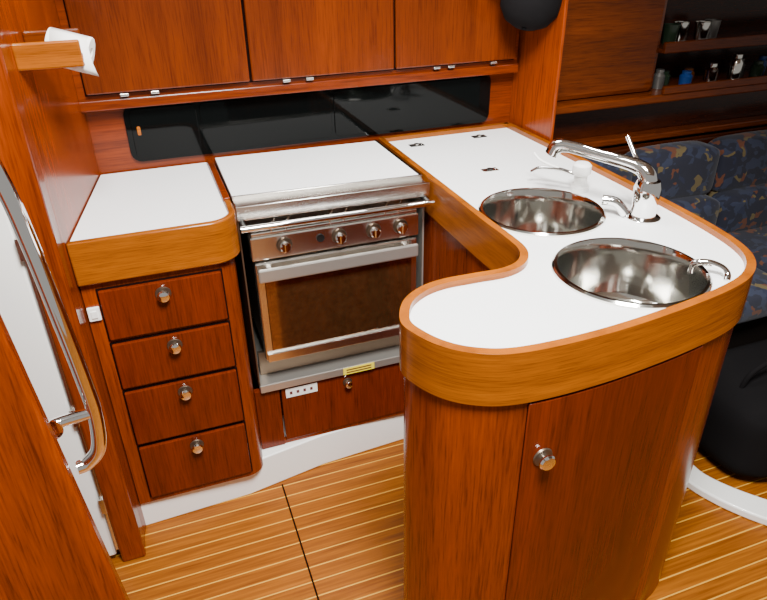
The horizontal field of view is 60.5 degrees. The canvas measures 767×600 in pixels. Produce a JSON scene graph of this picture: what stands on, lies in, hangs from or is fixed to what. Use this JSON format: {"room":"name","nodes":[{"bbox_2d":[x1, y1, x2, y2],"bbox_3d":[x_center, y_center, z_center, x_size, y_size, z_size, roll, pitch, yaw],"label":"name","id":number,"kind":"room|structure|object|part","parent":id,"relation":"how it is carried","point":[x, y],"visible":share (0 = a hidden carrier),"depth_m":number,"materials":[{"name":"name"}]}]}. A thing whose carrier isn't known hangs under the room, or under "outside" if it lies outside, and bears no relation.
{"room":"ship interior","nodes":[
{"label":"ship interior","id":0,"kind":"room"},
{"bbox_2d":[0,0,145,533],"bbox_3d":[-0.793,-0.280,1.675,0.041,1.950,0.554,-7,30,-11],"label":"wall","id":1,"kind":"structure","parent":0,"point":[61,135],"depth_m":1.54,"materials":[{"name":"brown wood"}]},
{"bbox_2d":[11,27,98,75],"bbox_3d":[-0.675,-0.513,1.359,0.152,0.095,0.100,-11,31,-17],"label":"paper holder","id":2,"kind":"object","parent":1,"relation":"attached to","point":[50,48],"visible":1,"depth_m":1.32,"materials":[{"name":"brown wood"}]},
{"bbox_2d":[0,203,116,555],"bbox_3d":[-0.954,0.248,1.523,0.405,1.150,0.040,-11,31,-17],"label":"panel","id":3,"kind":"object","parent":1,"relation":"attached to","point":[20,312],"visible":0.31,"depth_m":1.49,"materials":[{"name":"white"}]},
{"bbox_2d":[14,238,118,549],"bbox_3d":[-0.755,0.242,1.587,0.014,1.030,0.046,-11,31,-17],"label":"hinge strip","id":4,"kind":"object","parent":1,"relation":"attached to","point":[26,263],"depth_m":1.54,"materials":[{"name":"silver metal"}]},
{"bbox_3d":[-0.755,-0.106,1.369,0.014,0.050,0.010,-11,31,-17],"label":"hinge","id":5,"kind":"part","parent":4,"relation":"part of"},
{"bbox_3d":[-0.749,0.285,1.592,0.014,0.050,0.010,-11,31,-17],"label":"hinge","id":6,"kind":"part","parent":4,"relation":"part of","materials":[{"name":"silver metal"}]},
{"bbox_3d":[-0.744,0.546,1.741,0.014,0.050,0.010,-11,31,-17],"label":"hinge","id":7,"kind":"part","parent":4,"relation":"part of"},
{"bbox_2d":[0,24,145,561],"bbox_3d":[-0.735,-0.133,1.416,0.063,1.950,0.095,-11,31,-17],"label":"trim","id":8,"kind":"structure","parent":1,"relation":"attached to","point":[18,153],"depth_m":1.44,"materials":[{"name":"brown wood"}]},
{"bbox_2d":[140,414,403,524],"bbox_3d":[-0.320,0.491,2.152,0.925,0.125,0.210,-11,31,-17],"label":"baseboard","id":9,"kind":"structure","parent":1,"relation":"attached to","point":[285,461],"depth_m":2.09,"materials":[{"name":"white"}]},
{"bbox_2d":[254,363,403,448],"bbox_3d":[-0.127,0.325,2.082,0.540,0.223,0.045,-11,31,-17],"label":"panel","id":10,"kind":"object","parent":9,"relation":"on","point":[349,400],"depth_m":2.07,"materials":[{"name":"brown wood"}]},
{"bbox_2d":[285,382,317,397],"bbox_3d":[-0.249,0.275,2.001,0.098,0.032,0.003,-11,31,-17],"label":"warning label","id":11,"kind":"object","parent":10,"relation":"attached to","point":[300,390],"visible":1,"depth_m":2.00,"materials":[{"name":"white plastic"}]},
{"bbox_2d":[85,73,512,392],"bbox_3d":[-0.207,-0.540,2.114,1.440,1.950,0.040,-11,31,-17],"label":"wall","id":12,"kind":"structure","parent":0,"point":[107,128],"depth_m":1.99,"materials":[{"name":"brown wood"}]},
{"bbox_2d":[55,0,519,112],"bbox_3d":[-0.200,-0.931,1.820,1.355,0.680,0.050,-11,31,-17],"label":"upper cabinet","id":13,"kind":"object","parent":12,"relation":"attached to","point":[148,52],"visible":0.97,"depth_m":1.87,"materials":[{"name":"brown wood"}]},
{"bbox_3d":[-0.598,-0.858,1.679,0.440,0.615,0.018,-11,31,-17],"label":"door","id":14,"kind":"part","parent":13,"relation":"part of","materials":[{"name":"brown wood"}]},
{"bbox_3d":[-0.180,-0.939,1.809,0.436,0.615,0.018,-11,31,-17],"label":"door","id":15,"kind":"part","parent":13,"relation":"part of","materials":[{"name":"brown wood"}]},
{"bbox_3d":[0.227,-1.018,1.935,0.415,0.615,0.018,-11,31,-17],"label":"door","id":16,"kind":"part","parent":13,"relation":"part of","materials":[{"name":"brown wood"}]},
{"bbox_2d":[123,75,490,161],"bbox_3d":[-0.190,-0.583,2.065,1.170,0.163,0.012,-11,31,-17],"label":"frame","id":17,"kind":"object","parent":12,"relation":"attached to","point":[196,105],"visible":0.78,"depth_m":2.03,"materials":[{"name":"black plastic"}]},
{"bbox_2d":[129,104,200,158],"bbox_3d":[-0.635,-0.492,1.919,0.185,0.143,0.006,-11,31,-17],"label":"pane","id":18,"kind":"object","parent":17,"relation":"attached to","point":[165,130],"visible":1,"depth_m":1.92,"materials":[{"name":"black plastic"}]},
{"bbox_2d":[136,126,140,134],"bbox_3d":[-0.703,-0.486,1.888,0.010,0.025,0.005,-11,31,-17],"label":"latch","id":19,"kind":"object","parent":18,"relation":"attached to","point":[137,127],"visible":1,"depth_m":1.89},
{"bbox_2d":[199,91,331,150],"bbox_3d":[-0.352,-0.548,2.008,0.400,0.143,0.003,-11,31,-17],"label":"pane","id":20,"kind":"object","parent":17,"relation":"attached to","point":[227,124],"visible":1,"depth_m":2.00,"materials":[{"name":"black glass"}]},
{"bbox_2d":[334,77,487,135],"bbox_3d":[0.097,-0.634,2.146,0.535,0.143,0.006,-11,31,-17],"label":"pane","id":21,"kind":"object","parent":17,"relation":"attached to","point":[422,104],"visible":1,"depth_m":2.14,"materials":[{"name":"black glass"}]},
{"bbox_2d":[217,169,423,392],"bbox_3d":[-0.192,-0.106,2.051,0.523,0.553,0.453,-11,31,-17],"label":"stove","id":22,"kind":"object","parent":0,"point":[319,300],"visible":0.64,"depth_m":1.88,"materials":[{"name":"silver metal"}]},
{"bbox_3d":[-0.261,-0.141,1.746,0.032,0.032,0.021,-11,31,-17],"label":"control knob","id":23,"kind":"part","parent":22,"relation":"part of","materials":[{"name":"silver metal"}]},
{"bbox_2d":[215,140,429,221],"bbox_3d":[-0.197,-0.362,1.908,0.526,0.045,0.449,-11,31,-17],"label":"cover","id":24,"kind":"object","parent":22,"relation":"on","point":[287,182],"depth_m":1.82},
{"bbox_2d":[235,211,415,360],"bbox_3d":[-0.184,-0.117,2.031,0.470,0.393,0.362,-11,31,-17],"label":"oven","id":25,"kind":"object","parent":22,"relation":"in","point":[304,315],"depth_m":1.87,"materials":[{"name":"silver metal"}]},
{"bbox_3d":[-0.190,-0.295,1.936,0.470,0.010,0.370,-11,31,-17],"label":"hob plate","id":26,"kind":"part","parent":22,"relation":"part of","materials":[{"name":"silver metal"}]},
{"bbox_3d":[-0.131,-0.181,1.818,0.480,0.068,0.037,-11,31,-17],"label":"control panel","id":27,"kind":"part","parent":22,"relation":"part of","materials":[{"name":"silver metal"}]},
{"bbox_3d":[-0.118,0.127,1.970,0.460,0.028,0.008,-11,31,-17],"label":"door trim","id":28,"kind":"part","parent":22,"relation":"part of","materials":[{"name":"silver metal"}]},
{"bbox_2d":[239,196,434,233],"bbox_3d":[-0.118,-0.230,1.733,0.521,0.017,0.070,-11,31,-17],"label":"guard rail","id":29,"kind":"object","parent":22,"relation":"attached to","point":[426,202],"depth_m":1.70,"materials":[{"name":"silver metal"}]},
{"bbox_3d":[-0.117,-0.103,1.815,0.460,0.040,0.011,-11,31,-17],"label":"door handle","id":30,"kind":"part","parent":22,"relation":"part of","materials":[{"name":"silver metal"}]},
{"bbox_3d":[-0.117,-0.169,1.790,0.032,0.032,0.021,-11,31,-17],"label":"control knob","id":31,"kind":"part","parent":22,"relation":"part of","materials":[{"name":"silver metal"}]},
{"bbox_2d":[343,362,373,374],"bbox_3d":[-0.076,0.211,2.023,0.100,0.023,0.002,-11,31,-17],"label":"label","id":32,"kind":"object","parent":22,"relation":"attached to","point":[363,367],"visible":1,"depth_m":2.02,"materials":[{"name":"yellow"}]},
{"bbox_2d":[347,364,370,370],"bbox_3d":[-0.075,0.208,2.020,0.080,0.004,0.001,-11,31,-17],"label":"print","id":33,"kind":"object","parent":32,"relation":"on","point":[363,367],"depth_m":2.02},
{"bbox_3d":[-0.127,-0.231,1.774,0.470,0.007,0.007,-11,31,-17],"label":"fiddle rail","id":34,"kind":"part","parent":22,"relation":"part of","materials":[{"name":"silver metal"}]},
{"bbox_3d":[-0.023,-0.188,1.820,0.032,0.032,0.021,-11,31,-17],"label":"control knob","id":35,"kind":"part","parent":22,"relation":"part of","materials":[{"name":"silver metal"}]},
{"bbox_3d":[0.052,-0.202,1.843,0.032,0.032,0.021,-11,31,-17],"label":"control knob","id":36,"kind":"part","parent":22,"relation":"part of","materials":[{"name":"silver metal"}]},
{"bbox_2d":[110,393,766,599],"bbox_3d":[0.987,0.768,1.763,4.600,0.070,3.100,-11,31,-17],"label":"floor","id":37,"kind":"structure","parent":0,"point":[348,512],"depth_m":1.90,"materials":[{"name":"brown wood"}]},
{"bbox_2d":[0,160,129,599],"bbox_3d":[-0.842,0.212,1.017,0.734,1.750,0.079,-11,31,-17],"label":"door","id":38,"kind":"structure","parent":37,"relation":"on","point":[52,547],"depth_m":1.15,"materials":[{"name":"brown wood"}]},
{"bbox_3d":[-0.555,-0.003,1.036,0.105,0.749,0.048,-11,31,-17],"label":"grab rail","id":39,"kind":"part","parent":38,"relation":"part of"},
{"bbox_2d":[66,159,262,503],"bbox_3d":[-0.610,0.089,1.942,0.390,0.841,0.525,-11,31,-17],"label":"base cabinet","id":40,"kind":"object","parent":37,"relation":"on","point":[156,250],"visible":1,"depth_m":1.71,"materials":[{"name":"brown wood"}]},
{"bbox_2d":[86,306,101,321],"bbox_3d":[-0.699,0.035,1.589,0.028,0.037,0.010,-11,31,-17],"label":"light switch","id":41,"kind":"object","parent":40,"relation":"attached to","point":[94,314],"visible":1,"depth_m":1.58,"materials":[{"name":"white plastic"}]},
{"bbox_2d":[70,162,227,240],"bbox_3d":[-0.629,-0.261,1.758,0.367,0.030,0.490,-11,31,-17],"label":"countertop","id":42,"kind":"structure","parent":40,"relation":"on","point":[157,198],"depth_m":1.72,"materials":[{"name":"white laminate"}]},
{"bbox_3d":[-0.544,0.013,1.641,0.290,0.138,0.012,-11,31,-17],"label":"drawer","id":43,"kind":"part","parent":40,"relation":"part of","materials":[{"name":"brown wood"}]},
{"bbox_3d":[-0.542,-0.015,1.617,0.040,0.040,0.003,-11,31,-17],"label":"knob plate","id":44,"kind":"part","parent":40,"relation":"part of","materials":[{"name":"grey metal"}]},
{"bbox_3d":[-0.538,-0.010,1.608,0.032,0.032,0.021,-11,31,-17],"label":"knob","id":45,"kind":"part","parent":40,"relation":"part of","materials":[{"name":"silver metal"}]},
{"bbox_3d":[-0.542,0.145,1.716,0.290,0.135,0.012,-11,31,-17],"label":"drawer","id":46,"kind":"part","parent":40,"relation":"part of","materials":[{"name":"brown wood"}]},
{"bbox_3d":[-0.538,0.118,1.694,0.040,0.040,0.003,-11,31,-17],"label":"knob plate","id":47,"kind":"part","parent":40,"relation":"part of","materials":[{"name":"grey metal"}]},
{"bbox_3d":[-0.534,0.123,1.685,0.032,0.032,0.021,-11,31,-17],"label":"knob","id":48,"kind":"part","parent":40,"relation":"part of","materials":[{"name":"silver metal"}]},
{"bbox_3d":[-0.539,0.292,1.800,0.290,0.175,0.012,-11,31,-17],"label":"drawer","id":49,"kind":"part","parent":40,"relation":"part of","materials":[{"name":"brown wood"}]},
{"bbox_3d":[-0.534,0.248,1.768,0.040,0.040,0.003,-11,31,-17],"label":"knob plate","id":50,"kind":"part","parent":40,"relation":"part of","materials":[{"name":"grey metal"}]},
{"bbox_3d":[-0.530,0.253,1.760,0.032,0.032,0.021,-11,31,-17],"label":"knob","id":51,"kind":"part","parent":40,"relation":"part of","materials":[{"name":"silver metal"}]},
{"bbox_3d":[-0.536,0.462,1.897,0.290,0.185,0.012,-11,31,-17],"label":"drawer","id":52,"kind":"part","parent":40,"relation":"part of","materials":[{"name":"brown wood"}]},
{"bbox_3d":[-0.529,0.412,1.863,0.040,0.040,0.003,-11,31,-17],"label":"knob plate","id":53,"kind":"part","parent":40,"relation":"part of","materials":[{"name":"grey metal"}]},
{"bbox_3d":[-0.525,0.417,1.854,0.032,0.032,0.021,-11,31,-17],"label":"knob","id":54,"kind":"part","parent":40,"relation":"part of","materials":[{"name":"silver metal"}]},
{"bbox_2d":[379,122,755,599],"bbox_3d":[0.274,0.160,1.886,0.840,0.945,1.292,-11,31,-17],"label":"kitchen island","id":55,"kind":"object","parent":37,"relation":"on","point":[553,432],"depth_m":1.29,"materials":[{"name":"brown wood"}]},
{"bbox_2d":[408,143,424,146],"bbox_3d":[0.107,-0.502,2.121,0.048,0.005,0.026,-11,31,-17],"label":"flush latch","id":56,"kind":"object","parent":55,"relation":"on","point":[414,144],"visible":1,"depth_m":2.12,"materials":[{"name":"silver metal"}]},
{"bbox_2d":[471,134,486,137],"bbox_3d":[0.319,-0.548,2.196,0.048,0.005,0.026,-11,31,-17],"label":"flush latch","id":57,"kind":"object","parent":55,"relation":"on","point":[477,135],"visible":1,"depth_m":2.19,"materials":[{"name":"silver plastic"}]},
{"bbox_2d":[481,167,498,171],"bbox_3d":[0.307,-0.377,1.896,0.048,0.005,0.026,-11,31,-17],"label":"flush latch","id":58,"kind":"object","parent":55,"relation":"on","point":[489,169],"visible":1,"depth_m":1.89,"materials":[{"name":"silver metal"}]},
{"bbox_2d":[478,188,605,237],"bbox_3d":[0.389,-0.162,1.648,0.306,0.143,0.306,-11,31,-17],"label":"sink","id":59,"kind":"object","parent":55,"relation":"in","point":[536,212],"visible":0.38,"depth_m":1.73,"materials":[{"name":"silver metal"}]},
{"bbox_3d":[0.292,0.288,1.202,0.041,0.041,0.003,-11,31,-17],"label":"door knob plate","id":60,"kind":"part","parent":55,"relation":"part of","materials":[{"name":"grey metal"}]},
{"bbox_3d":[0.296,0.293,1.193,0.033,0.033,0.021,-11,31,-17],"label":"door knob","id":61,"kind":"part","parent":55,"relation":"part of","materials":[{"name":"silver metal"}]},
{"bbox_2d":[530,152,591,192],"bbox_3d":[0.471,-0.342,1.750,0.159,0.083,0.048,16,34,27],"label":"soap pump","id":62,"kind":"object","parent":55,"relation":"on","point":[581,170],"visible":1,"depth_m":1.72,"materials":[{"name":"white plastic"}]},
{"bbox_3d":[0.434,-0.372,1.757,0.076,0.036,0.009,18,35,30],"label":"lever","id":63,"kind":"part","parent":62,"relation":"part of","materials":[{"name":"white plastic"}]},
{"bbox_2d":[390,128,744,347],"bbox_3d":[0.265,-0.232,1.679,0.814,0.031,1.248,-11,31,-17],"label":"countertop","id":64,"kind":"structure","parent":55,"relation":"on","point":[530,306],"depth_m":1.41,"materials":[{"name":"white laminate"}]},
{"bbox_2d":[546,135,661,224],"bbox_3d":[0.549,-0.308,1.605,0.293,0.168,0.134,20,36,32],"label":"kitchen faucet","id":65,"kind":"object","parent":55,"relation":"on","point":[647,189],"visible":1,"depth_m":1.54,"materials":[{"name":"silver metal"}]},
{"bbox_3d":[0.520,-0.324,1.571,0.275,0.097,0.045,17,34,28],"label":"spout","id":66,"kind":"part","parent":65,"relation":"part of","materials":[{"name":"silver metal"}]},
{"bbox_3d":[0.613,-0.341,1.575,0.017,0.083,0.116,-8,30,-12],"label":"lever","id":67,"kind":"part","parent":65,"relation":"part of","materials":[{"name":"silver metal"}]},
{"bbox_3d":[0.619,-0.200,1.571,0.084,0.011,0.084,-11,31,-17],"label":"plate","id":68,"kind":"part","parent":65,"relation":"part of","materials":[{"name":"silver metal"}]},
{"bbox_3d":[0.444,0.481,1.397,0.410,0.795,0.019,-14,32,-21],"label":"cupboard door","id":69,"kind":"part","parent":55,"relation":"part of","materials":[{"name":"brown wood"}]},
{"bbox_2d":[552,237,712,309],"bbox_3d":[0.500,-0.003,1.365,0.308,0.143,0.308,-11,31,-17],"label":"sink","id":70,"kind":"object","parent":55,"relation":"in","point":[620,272],"visible":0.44,"depth_m":1.45,"materials":[{"name":"silver metal"}]},
{"bbox_2d":[687,259,730,280],"bbox_3d":[0.653,-0.062,1.313,0.083,0.039,0.026,19,35,30],"label":"faucet","id":71,"kind":"object","parent":55,"relation":"attached to","point":[692,265],"visible":0.99,"depth_m":1.30,"materials":[{"name":"silver metal"}]},
{"bbox_2d":[579,126,766,349],"bbox_3d":[1.529,-0.196,2.604,1.940,0.814,0.668,-11,31,-17],"label":"settee","id":72,"kind":"object","parent":37,"relation":"on","point":[719,178],"visible":0.37,"depth_m":2.53,"materials":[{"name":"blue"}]},
{"bbox_2d":[579,155,632,180],"bbox_3d":[0.737,-0.418,2.426,0.362,0.230,0.150,-11,31,-17],"label":"cushion","id":73,"kind":"object","parent":72,"relation":"on","point":[624,173],"depth_m":2.36,"materials":[{"name":"blue fabric"}]},
{"bbox_2d":[625,141,719,199],"bbox_3d":[1.098,-0.488,2.538,0.392,0.230,0.150,-11,31,-17],"label":"cushion","id":74,"kind":"object","parent":72,"relation":"on","point":[686,170],"depth_m":2.48,"materials":[{"name":"blue fabric"}]},
{"bbox_2d":[669,195,719,224],"bbox_3d":[1.118,-0.313,2.584,0.392,0.196,0.172,-11,31,-17],"label":"lumbar cushion","id":75,"kind":"object","parent":72,"relation":"on","point":[707,207],"depth_m":2.53,"materials":[{"name":"blue fabric"}]},
{"bbox_2d":[705,183,766,232],"bbox_3d":[1.494,-0.386,2.701,0.392,0.196,0.172,-11,31,-17],"label":"lumbar cushion","id":76,"kind":"object","parent":72,"relation":"on","point":[743,206],"depth_m":2.60,"materials":[{"name":"blue fabric"}]},
{"bbox_2d":[708,130,766,191],"bbox_3d":[1.474,-0.561,2.655,0.392,0.230,0.150,-11,31,-17],"label":"cushion","id":77,"kind":"object","parent":72,"relation":"on","point":[742,164],"depth_m":2.57,"materials":[{"name":"blue fabric"}]},
{"bbox_2d":[728,226,766,272],"bbox_3d":[1.624,-0.168,2.567,0.592,0.130,0.518,-11,31,-17],"label":"seat cushion","id":78,"kind":"object","parent":72,"relation":"on","point":[754,238],"depth_m":2.56,"materials":[{"name":"blue fabric"}]},
{"bbox_2d":[737,268,766,323],"bbox_3d":[1.085,-0.063,2.400,0.540,0.130,0.518,-11,31,-17],"label":"seat cushion","id":79,"kind":"object","parent":72,"relation":"on","point":[755,307],"depth_m":2.22,"materials":[{"name":"blue fabric"}]},
{"bbox_2d":[699,339,766,477],"bbox_3d":[1.374,0.296,2.191,0.750,0.402,0.406,-11,31,-17],"label":"duffel bag","id":80,"kind":"object","parent":37,"relation":"on","point":[734,435],"visible":0.68,"depth_m":2.02,"materials":[{"name":"black fabric"}]},
{"bbox_2d":[509,0,568,141],"bbox_3d":[0.495,-0.604,2.205,0.034,1.950,0.295,-11,31,-17],"label":"wall","id":81,"kind":"structure","parent":0,"point":[535,85],"depth_m":2.09,"materials":[{"name":"brown wood"}]},
{"bbox_2d":[500,0,561,30],"bbox_3d":[0.427,-0.882,1.937,0.218,0.169,0.223,-11,31,-17],"label":"cap","id":82,"kind":"object","parent":81,"relation":"hanging from","point":[525,15],"visible":1,"depth_m":1.90,"materials":[{"name":"black fabric"}]},
{"bbox_2d":[597,0,766,148],"bbox_3d":[1.500,-0.991,2.852,2.360,1.950,0.050,-11,31,-17],"label":"wall","id":83,"kind":"structure","parent":0,"point":[736,16],"depth_m":2.71,"materials":[{"name":"brown wood"}]},
{"bbox_2d":[553,0,766,146],"bbox_3d":[1.358,-1.231,2.471,1.960,1.150,0.255,-11,31,-17],"label":"shelf unit","id":84,"kind":"object","parent":83,"relation":"attached to","point":[611,48],"visible":0.59,"depth_m":2.44,"materials":[{"name":"brown wood"}]},
{"bbox_2d":[652,69,664,88],"bbox_3d":[1.061,-0.852,2.531,0.044,0.070,0.044,-11,31,-17],"label":"storage jar","id":85,"kind":"object","parent":84,"relation":"on","point":[659,76],"visible":0.98,"depth_m":2.52,"materials":[{"name":"grey metal"}]},
{"bbox_2d":[664,70,670,84],"bbox_3d":[1.108,-0.879,2.597,0.049,0.050,0.049,-11,31,-17],"label":"storage jar","id":86,"kind":"object","parent":84,"relation":"on","point":[667,75],"visible":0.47,"depth_m":2.58,"materials":[{"name":"green glass"}]},
{"bbox_2d":[661,23,679,43],"bbox_3d":[1.086,-1.008,2.491,0.060,0.070,0.060,-11,31,-17],"label":"drinking glass","id":87,"kind":"object","parent":84,"relation":"on","point":[670,30],"visible":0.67,"depth_m":2.47,"materials":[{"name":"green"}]},
{"bbox_2d":[674,21,690,40],"bbox_3d":[1.146,-1.036,2.538,0.060,0.070,0.060,-11,31,-17],"label":"drinking glass","id":88,"kind":"object","parent":84,"relation":"on","point":[684,25],"visible":0.65,"depth_m":2.52,"materials":[{"name":"clear glass"}]},
{"bbox_2d":[678,70,692,84],"bbox_3d":[1.184,-0.869,2.574,0.050,0.054,0.050,-11,31,-17],"label":"storage jar","id":89,"kind":"object","parent":84,"relation":"on","point":[686,77],"visible":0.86,"depth_m":2.56,"materials":[{"name":"blue plastic"}]},
{"bbox_2d":[685,67,694,81],"bbox_3d":[1.221,-0.902,2.632,0.047,0.052,0.047,-11,31,-17],"label":"storage jar","id":90,"kind":"object","parent":84,"relation":"on","point":[686,68],"visible":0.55,"depth_m":2.61,"materials":[{"name":"orange glass"}]},
{"bbox_2d":[693,21,711,39],"bbox_3d":[1.227,-1.036,2.535,0.060,0.070,0.060,-11,31,-17],"label":"drinking glass","id":91,"kind":"object","parent":84,"relation":"on","point":[702,28],"visible":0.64,"depth_m":2.52,"materials":[{"name":"clear glass"}]},
{"bbox_2d":[702,62,718,81],"bbox_3d":[1.297,-0.900,2.604,0.052,0.074,0.052,-11,31,-17],"label":"storage jar","id":92,"kind":"object","parent":84,"relation":"on","point":[711,71],"visible":0.84,"depth_m":2.59,"materials":[{"name":"clear glass"}]},
{"bbox_3d":[1.631,-1.085,2.695,1.370,0.015,0.210,-11,31,-17],"label":"shelf","id":93,"kind":"part","parent":84,"relation":"part of","materials":[{"name":"brown wood"}]},
{"bbox_2d":[705,19,721,37],"bbox_3d":[1.287,-1.063,2.581,0.060,0.070,0.060,-11,31,-17],"label":"drinking glass","id":94,"kind":"object","parent":84,"relation":"on","point":[715,25],"visible":0.56,"depth_m":2.56,"materials":[{"name":"grey glass"}]},
{"bbox_2d":[726,53,743,78],"bbox_3d":[1.411,-0.933,2.633,0.050,0.099,0.050,-11,31,-17],"label":"storage jar","id":95,"kind":"object","parent":84,"relation":"on","point":[736,64],"visible":0.82,"depth_m":2.62,"materials":[{"name":"clear glass"}]},
{"bbox_2d":[740,58,744,76],"bbox_3d":[1.456,-0.956,2.700,0.052,0.070,0.052,-11,31,-17],"label":"storage jar","id":96,"kind":"object","parent":84,"relation":"on","point":[743,59],"visible":0.21,"depth_m":2.68,"materials":[{"name":"grey metal"}]},
{"bbox_2d":[749,60,764,76],"bbox_3d":[1.521,-0.940,2.675,0.051,0.065,0.051,-11,31,-17],"label":"storage jar","id":97,"kind":"object","parent":84,"relation":"on","point":[756,69],"visible":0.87,"depth_m":2.66,"materials":[{"name":"green glass"}]},
{"bbox_2d":[758,55,766,74],"bbox_3d":[1.571,-0.979,2.736,0.043,0.072,0.043,-11,31,-17],"label":"storage jar","id":98,"kind":"object","parent":84,"relation":"on","point":[761,57],"visible":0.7,"depth_m":2.71,"materials":[{"name":"blue plastic"}]}
]}

